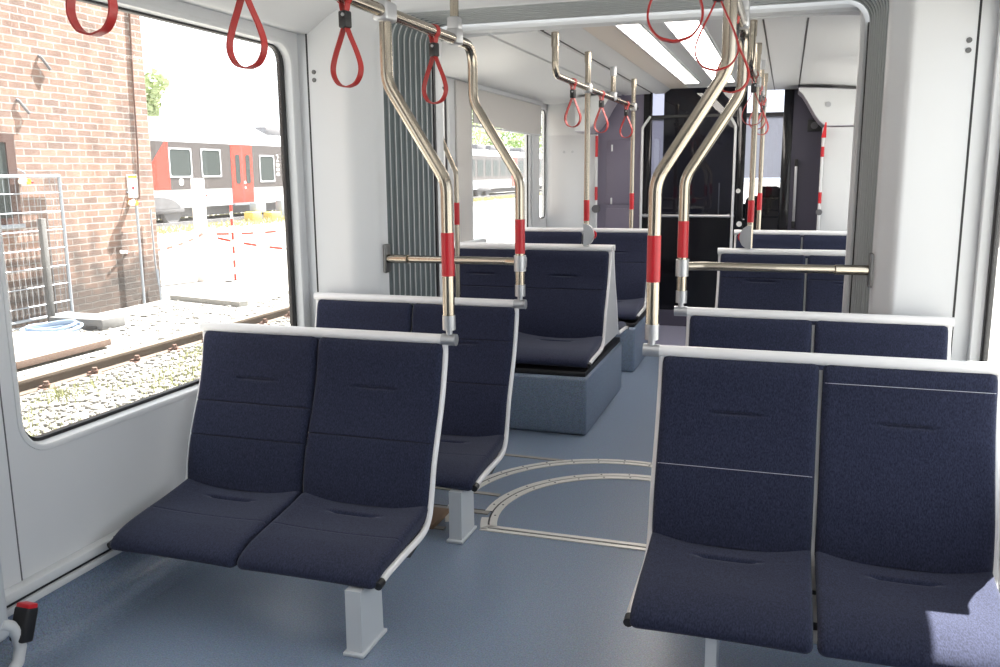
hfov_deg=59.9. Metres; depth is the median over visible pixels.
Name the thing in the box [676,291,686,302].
socket
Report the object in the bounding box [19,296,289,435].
gravel
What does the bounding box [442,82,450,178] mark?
trim
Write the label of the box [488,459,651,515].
trim
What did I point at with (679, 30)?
diffuser
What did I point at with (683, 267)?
rail
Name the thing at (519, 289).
socket
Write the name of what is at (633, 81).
socket
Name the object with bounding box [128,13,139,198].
cable
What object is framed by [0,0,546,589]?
wall
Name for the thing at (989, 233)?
window
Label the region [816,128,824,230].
upright pole
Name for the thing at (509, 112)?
window blind
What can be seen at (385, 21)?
pole
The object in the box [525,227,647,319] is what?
seat
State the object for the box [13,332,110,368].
wooden board
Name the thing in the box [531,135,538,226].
trim
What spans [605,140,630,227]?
trim
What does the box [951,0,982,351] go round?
trim
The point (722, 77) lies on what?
pole
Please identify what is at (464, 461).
seat cushion
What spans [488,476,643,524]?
trim
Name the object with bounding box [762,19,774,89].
trim
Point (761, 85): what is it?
strap
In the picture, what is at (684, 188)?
pole
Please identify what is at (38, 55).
wall hook
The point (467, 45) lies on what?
pole
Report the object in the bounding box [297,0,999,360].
wall
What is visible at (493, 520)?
trim
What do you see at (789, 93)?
trim
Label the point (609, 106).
box
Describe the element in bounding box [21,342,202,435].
grass
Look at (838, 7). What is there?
trim
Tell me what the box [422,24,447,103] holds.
strap
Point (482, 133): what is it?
tree
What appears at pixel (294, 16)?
ceiling
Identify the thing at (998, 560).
baseboard
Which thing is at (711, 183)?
door
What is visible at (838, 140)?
wall
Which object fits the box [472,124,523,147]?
tree
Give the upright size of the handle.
0.590 m
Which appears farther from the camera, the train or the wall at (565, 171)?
the train
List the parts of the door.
door handrail, glass, door handrail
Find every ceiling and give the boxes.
[176,0,374,33]
[441,11,860,104]
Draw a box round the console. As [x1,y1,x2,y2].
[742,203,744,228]
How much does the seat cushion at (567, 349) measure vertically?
0.112 m
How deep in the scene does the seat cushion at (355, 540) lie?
2.77 m
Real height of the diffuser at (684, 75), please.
0.011 m
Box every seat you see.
[107,321,447,658]
[314,292,518,543]
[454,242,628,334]
[454,243,612,367]
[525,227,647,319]
[623,345,999,666]
[685,307,954,369]
[715,248,845,324]
[734,230,846,257]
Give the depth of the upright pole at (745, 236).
4.83 m
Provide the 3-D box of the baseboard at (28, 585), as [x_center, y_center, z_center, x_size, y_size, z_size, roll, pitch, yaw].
[-1.860,1.026,1.366,0.044,0.070,6.240,3,11,18]
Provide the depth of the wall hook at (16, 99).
10.04 m
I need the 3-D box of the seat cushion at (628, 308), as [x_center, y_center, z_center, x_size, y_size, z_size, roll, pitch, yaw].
[0.789,-0.197,6.478,0.522,0.112,0.442,3,11,18]
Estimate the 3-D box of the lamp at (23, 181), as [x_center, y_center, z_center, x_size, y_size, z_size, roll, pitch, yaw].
[-5.522,-1.823,10.068,0.137,0.193,0.184,3,11,18]
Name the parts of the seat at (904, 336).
backrest, rail, backrest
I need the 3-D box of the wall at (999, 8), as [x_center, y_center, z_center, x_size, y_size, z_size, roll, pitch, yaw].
[0.850,0.204,0.340,0.050,2.300,6.290,3,11,18]
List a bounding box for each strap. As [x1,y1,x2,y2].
[65,0,117,36]
[226,0,267,69]
[330,0,363,87]
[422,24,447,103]
[564,78,581,126]
[594,90,608,132]
[619,101,632,137]
[647,0,703,42]
[694,0,738,70]
[715,16,749,92]
[742,71,763,125]
[749,85,765,128]
[758,97,768,134]
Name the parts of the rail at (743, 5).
rail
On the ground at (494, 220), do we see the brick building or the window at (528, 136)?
the brick building
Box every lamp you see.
[17,168,33,184]
[126,192,139,205]
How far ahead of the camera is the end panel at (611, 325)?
5.23 m
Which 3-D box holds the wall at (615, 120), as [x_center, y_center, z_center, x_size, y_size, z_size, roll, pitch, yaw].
[1.099,-1.152,8.071,0.445,2.140,0.050,3,11,18]
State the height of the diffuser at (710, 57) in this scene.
0.011 m
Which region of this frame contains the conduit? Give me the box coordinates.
[150,209,161,299]
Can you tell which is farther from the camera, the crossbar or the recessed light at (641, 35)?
the crossbar
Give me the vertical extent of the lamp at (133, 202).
0.193 m
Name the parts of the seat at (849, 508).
leg, backrest, rail, backrest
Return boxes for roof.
[148,116,267,137]
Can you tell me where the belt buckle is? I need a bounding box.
[0,557,37,666]
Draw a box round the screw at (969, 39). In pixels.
[966,37,971,42]
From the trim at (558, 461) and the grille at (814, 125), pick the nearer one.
the trim at (558, 461)
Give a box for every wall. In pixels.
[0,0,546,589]
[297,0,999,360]
[547,101,595,233]
[595,94,643,227]
[819,126,853,230]
[967,8,999,561]
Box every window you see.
[0,0,306,449]
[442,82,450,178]
[471,108,530,238]
[539,106,546,221]
[968,20,999,361]
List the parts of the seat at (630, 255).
backrest, rail, backrest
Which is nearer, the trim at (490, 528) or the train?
the trim at (490, 528)
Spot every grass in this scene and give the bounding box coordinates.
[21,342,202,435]
[156,192,541,233]
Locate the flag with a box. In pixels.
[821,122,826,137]
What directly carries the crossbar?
attached to the door
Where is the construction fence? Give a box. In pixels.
[0,174,73,329]
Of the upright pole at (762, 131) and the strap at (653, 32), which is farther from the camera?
the upright pole at (762, 131)
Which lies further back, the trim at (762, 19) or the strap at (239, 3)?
the trim at (762, 19)
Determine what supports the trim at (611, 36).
attached to the ceiling at (519, 63)
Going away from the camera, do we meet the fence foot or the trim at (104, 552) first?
the trim at (104, 552)
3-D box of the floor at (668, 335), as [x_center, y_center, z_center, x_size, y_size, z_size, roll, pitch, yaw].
[1.691,0.036,7.494,1.500,0.004,1.080,3,11,18]
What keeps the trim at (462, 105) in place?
attached to the wall at (69, 496)
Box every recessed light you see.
[614,24,700,83]
[663,21,735,81]
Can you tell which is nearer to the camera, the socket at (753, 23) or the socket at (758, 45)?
the socket at (753, 23)
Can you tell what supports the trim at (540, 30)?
attached to the ceiling at (519, 63)
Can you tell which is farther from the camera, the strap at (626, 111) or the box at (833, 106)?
the box at (833, 106)
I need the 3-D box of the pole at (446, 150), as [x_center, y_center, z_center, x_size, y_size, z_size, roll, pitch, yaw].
[-0.285,-0.641,4.918,0.120,1.810,0.031,3,11,18]
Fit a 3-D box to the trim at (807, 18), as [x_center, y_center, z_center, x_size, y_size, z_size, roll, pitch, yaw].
[1.966,-1.756,5.653,0.008,0.012,3.720,3,11,18]
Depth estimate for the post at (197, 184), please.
14.50 m
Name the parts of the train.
door, door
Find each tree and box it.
[145,68,169,116]
[472,110,503,144]
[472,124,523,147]
[499,117,541,153]
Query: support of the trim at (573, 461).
on the floor at (490, 599)
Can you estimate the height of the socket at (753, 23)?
0.070 m
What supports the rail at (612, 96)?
hanging from the ceiling at (519, 63)
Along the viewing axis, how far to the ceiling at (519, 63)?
5.27 m
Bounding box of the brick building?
[0,0,161,330]
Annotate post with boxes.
[37,218,55,321]
[190,178,210,281]
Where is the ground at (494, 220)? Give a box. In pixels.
[13,182,999,434]
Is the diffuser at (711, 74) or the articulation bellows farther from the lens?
the diffuser at (711, 74)
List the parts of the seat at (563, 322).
backrest, rail, backrest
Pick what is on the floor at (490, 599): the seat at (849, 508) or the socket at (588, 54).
the seat at (849, 508)
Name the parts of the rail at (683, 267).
rail, wall plate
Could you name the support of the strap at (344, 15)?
hanging from the rail at (453, 35)
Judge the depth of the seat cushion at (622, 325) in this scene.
5.69 m
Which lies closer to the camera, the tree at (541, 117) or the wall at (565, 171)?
the wall at (565, 171)
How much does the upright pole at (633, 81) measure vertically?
1.135 m
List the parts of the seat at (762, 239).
backrest, rail, backrest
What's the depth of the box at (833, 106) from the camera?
6.91 m
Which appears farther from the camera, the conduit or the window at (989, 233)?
the conduit
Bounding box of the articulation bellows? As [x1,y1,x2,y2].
[383,0,889,313]
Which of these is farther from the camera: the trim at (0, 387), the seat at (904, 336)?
the seat at (904, 336)
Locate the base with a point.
(545, 398)
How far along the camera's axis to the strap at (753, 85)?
4.41 m
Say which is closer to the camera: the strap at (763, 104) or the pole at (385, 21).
the pole at (385, 21)
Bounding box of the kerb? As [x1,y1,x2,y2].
[170,277,288,306]
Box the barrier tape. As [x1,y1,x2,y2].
[120,230,285,252]
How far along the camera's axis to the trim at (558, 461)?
4.29 m
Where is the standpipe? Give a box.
[135,206,145,303]
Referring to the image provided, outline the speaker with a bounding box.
[807,119,820,131]
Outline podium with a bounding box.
[615,307,647,371]
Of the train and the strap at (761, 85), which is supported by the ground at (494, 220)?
the train
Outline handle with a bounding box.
[791,159,797,227]
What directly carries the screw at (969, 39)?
attached to the wall at (929, 72)
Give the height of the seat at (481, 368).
0.874 m
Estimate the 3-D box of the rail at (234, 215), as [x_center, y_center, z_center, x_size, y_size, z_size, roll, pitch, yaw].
[-2.615,-9.516,60.607,0.100,0.160,85.000,3,11,18]
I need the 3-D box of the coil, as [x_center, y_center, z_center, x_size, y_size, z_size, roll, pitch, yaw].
[-5.074,-0.068,9.822,0.760,0.144,0.529,3,11,18]
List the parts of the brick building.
window sill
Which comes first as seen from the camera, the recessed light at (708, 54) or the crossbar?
the recessed light at (708, 54)
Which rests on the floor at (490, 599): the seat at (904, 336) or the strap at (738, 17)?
the seat at (904, 336)
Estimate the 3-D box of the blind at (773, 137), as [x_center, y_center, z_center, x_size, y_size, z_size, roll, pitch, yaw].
[2.634,-1.985,9.187,1.220,0.665,0.040,3,11,18]
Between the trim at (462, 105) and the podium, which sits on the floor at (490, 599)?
the podium
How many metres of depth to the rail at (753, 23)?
4.04 m
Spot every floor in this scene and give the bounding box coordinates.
[0,551,205,666]
[56,356,891,666]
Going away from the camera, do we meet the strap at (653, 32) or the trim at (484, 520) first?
the strap at (653, 32)
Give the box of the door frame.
[651,112,783,118]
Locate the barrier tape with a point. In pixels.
(275, 231)
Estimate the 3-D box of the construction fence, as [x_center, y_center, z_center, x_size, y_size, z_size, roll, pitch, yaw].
[-5.881,-0.761,9.098,0.042,1.771,3.470,3,11,18]
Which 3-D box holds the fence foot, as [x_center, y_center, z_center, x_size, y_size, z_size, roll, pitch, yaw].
[-4.916,-0.144,10.336,0.780,0.130,0.395,3,11,18]
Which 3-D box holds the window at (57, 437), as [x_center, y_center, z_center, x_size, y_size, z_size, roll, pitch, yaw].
[-1.214,-0.469,3.271,0.059,1.429,1.669,3,11,18]
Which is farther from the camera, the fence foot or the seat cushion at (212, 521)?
the fence foot
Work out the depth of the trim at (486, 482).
4.26 m
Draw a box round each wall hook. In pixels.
[15,98,30,113]
[37,54,51,70]
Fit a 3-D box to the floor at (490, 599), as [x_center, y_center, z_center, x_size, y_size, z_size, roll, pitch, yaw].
[0.530,0.706,4.056,2.940,0.082,12.860,3,11,18]
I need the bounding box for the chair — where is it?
[744,186,779,229]
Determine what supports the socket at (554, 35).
attached to the rail at (612, 96)
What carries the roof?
attached to the train
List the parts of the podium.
seat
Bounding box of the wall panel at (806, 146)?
[787,89,821,236]
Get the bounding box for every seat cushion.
[110,478,301,567]
[237,492,427,588]
[435,434,503,490]
[515,332,602,367]
[617,298,644,319]
[618,321,626,329]
[630,532,812,653]
[814,552,999,666]
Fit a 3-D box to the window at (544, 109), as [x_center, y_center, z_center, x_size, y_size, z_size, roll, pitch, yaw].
[0.392,-1.560,8.027,0.020,1.042,0.297,3,11,18]
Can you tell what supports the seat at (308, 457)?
on the floor at (490, 599)
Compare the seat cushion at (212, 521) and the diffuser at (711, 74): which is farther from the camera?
the diffuser at (711, 74)
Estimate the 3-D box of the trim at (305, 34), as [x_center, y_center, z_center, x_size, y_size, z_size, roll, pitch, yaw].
[-0.871,-0.459,4.097,0.008,1.860,0.003,3,11,18]
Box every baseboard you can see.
[5,527,121,616]
[998,560,999,592]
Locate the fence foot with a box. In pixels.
[49,312,125,330]
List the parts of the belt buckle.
panel, arm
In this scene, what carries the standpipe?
on the ground at (494, 220)
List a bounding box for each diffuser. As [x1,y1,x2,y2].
[617,24,664,49]
[646,50,683,69]
[666,21,713,47]
[670,69,697,82]
[687,47,720,67]
[704,68,734,81]
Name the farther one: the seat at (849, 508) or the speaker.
the speaker
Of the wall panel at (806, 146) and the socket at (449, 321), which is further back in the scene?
the wall panel at (806, 146)
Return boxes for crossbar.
[643,214,730,217]
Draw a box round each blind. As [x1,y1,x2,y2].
[472,84,542,135]
[744,115,782,177]
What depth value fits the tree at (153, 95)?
42.80 m
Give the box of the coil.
[19,319,82,331]
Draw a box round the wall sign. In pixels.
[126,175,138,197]
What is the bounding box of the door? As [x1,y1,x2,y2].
[639,86,736,309]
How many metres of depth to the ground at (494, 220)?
15.35 m
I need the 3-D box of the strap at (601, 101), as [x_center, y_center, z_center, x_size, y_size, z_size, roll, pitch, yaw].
[0.633,-1.388,5.434,0.102,0.260,0.032,9,14,40]
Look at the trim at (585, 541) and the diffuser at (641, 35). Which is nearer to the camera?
the trim at (585, 541)
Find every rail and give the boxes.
[18,305,289,396]
[156,190,541,223]
[156,191,541,228]
[336,0,462,45]
[383,244,526,272]
[551,32,638,109]
[675,253,873,287]
[737,0,749,29]
[748,20,765,103]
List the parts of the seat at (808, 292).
backrest, rail, backrest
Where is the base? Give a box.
[509,337,621,434]
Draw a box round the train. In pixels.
[148,116,541,222]
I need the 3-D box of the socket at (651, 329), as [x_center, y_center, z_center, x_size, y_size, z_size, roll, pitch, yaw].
[0.485,-0.006,2.771,0.045,0.050,0.044,3,11,18]
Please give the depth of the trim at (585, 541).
3.42 m
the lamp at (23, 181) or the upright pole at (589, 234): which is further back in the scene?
the lamp at (23, 181)
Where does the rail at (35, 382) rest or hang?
on the ground at (494, 220)
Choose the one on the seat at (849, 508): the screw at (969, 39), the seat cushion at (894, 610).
the seat cushion at (894, 610)
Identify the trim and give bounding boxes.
[0,387,22,580]
[6,549,110,607]
[305,34,318,291]
[434,453,563,529]
[435,4,864,312]
[445,459,651,521]
[454,80,472,241]
[478,461,651,489]
[479,525,645,550]
[480,473,650,528]
[482,461,650,481]
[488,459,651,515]
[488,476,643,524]
[490,476,650,526]
[490,528,645,547]
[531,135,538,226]
[540,30,651,92]
[583,26,687,88]
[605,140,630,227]
[642,85,794,247]
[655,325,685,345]
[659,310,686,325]
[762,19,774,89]
[798,18,808,87]
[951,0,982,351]
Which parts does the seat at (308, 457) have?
backrest, rail, leg, foot plate, backrest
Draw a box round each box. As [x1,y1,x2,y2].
[575,95,620,133]
[798,87,855,127]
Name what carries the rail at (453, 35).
hanging from the ceiling at (294, 16)
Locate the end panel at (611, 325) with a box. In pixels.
[604,250,617,345]
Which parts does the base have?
seat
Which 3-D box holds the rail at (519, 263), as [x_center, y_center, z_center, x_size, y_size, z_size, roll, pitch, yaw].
[-0.212,-0.326,3.942,0.774,0.135,0.081,6,12,31]
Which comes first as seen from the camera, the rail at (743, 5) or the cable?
the rail at (743, 5)
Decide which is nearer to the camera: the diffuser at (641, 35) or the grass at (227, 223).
the diffuser at (641, 35)
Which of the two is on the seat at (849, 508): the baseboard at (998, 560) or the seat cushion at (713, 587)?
the seat cushion at (713, 587)
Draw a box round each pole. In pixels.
[225,204,238,282]
[373,0,458,345]
[443,136,460,297]
[459,37,526,308]
[583,51,596,245]
[629,79,636,227]
[642,0,738,356]
[674,28,749,315]
[738,43,761,248]
[756,73,767,229]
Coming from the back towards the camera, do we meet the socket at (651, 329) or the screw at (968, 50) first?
the screw at (968, 50)
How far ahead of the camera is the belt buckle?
2.48 m
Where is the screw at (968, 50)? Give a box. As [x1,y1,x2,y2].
[965,47,971,52]
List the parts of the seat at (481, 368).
backrest, rail, leg, foot plate, backrest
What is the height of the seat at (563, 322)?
0.619 m
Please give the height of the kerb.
0.070 m
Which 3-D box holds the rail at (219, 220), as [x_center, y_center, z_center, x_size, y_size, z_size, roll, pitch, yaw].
[-1.236,-9.445,60.163,0.100,0.160,85.000,3,11,18]
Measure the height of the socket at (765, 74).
0.060 m
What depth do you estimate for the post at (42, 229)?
10.28 m
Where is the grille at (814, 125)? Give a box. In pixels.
[811,122,817,128]
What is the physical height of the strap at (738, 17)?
0.290 m
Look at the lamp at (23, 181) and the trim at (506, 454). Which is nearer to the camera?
the trim at (506, 454)
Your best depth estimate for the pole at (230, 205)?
14.41 m
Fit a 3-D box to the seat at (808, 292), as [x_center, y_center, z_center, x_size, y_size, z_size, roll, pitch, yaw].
[1.611,-0.110,4.587,0.958,0.619,0.607,3,11,18]
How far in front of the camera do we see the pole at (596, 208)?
7.99 m
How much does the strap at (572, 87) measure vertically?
0.260 m
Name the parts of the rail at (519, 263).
wall plate, rail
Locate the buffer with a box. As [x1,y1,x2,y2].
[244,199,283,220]
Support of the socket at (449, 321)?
attached to the pole at (385, 21)
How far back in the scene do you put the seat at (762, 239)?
6.30 m
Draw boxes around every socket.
[442,315,455,330]
[515,285,524,296]
[551,32,558,46]
[585,51,591,61]
[631,79,636,86]
[645,323,658,340]
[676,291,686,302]
[749,20,757,35]
[756,43,761,53]
[764,73,767,81]
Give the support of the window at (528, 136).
in the wall at (69, 496)
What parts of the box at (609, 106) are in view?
panel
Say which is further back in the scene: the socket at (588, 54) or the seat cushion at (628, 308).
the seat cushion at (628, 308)

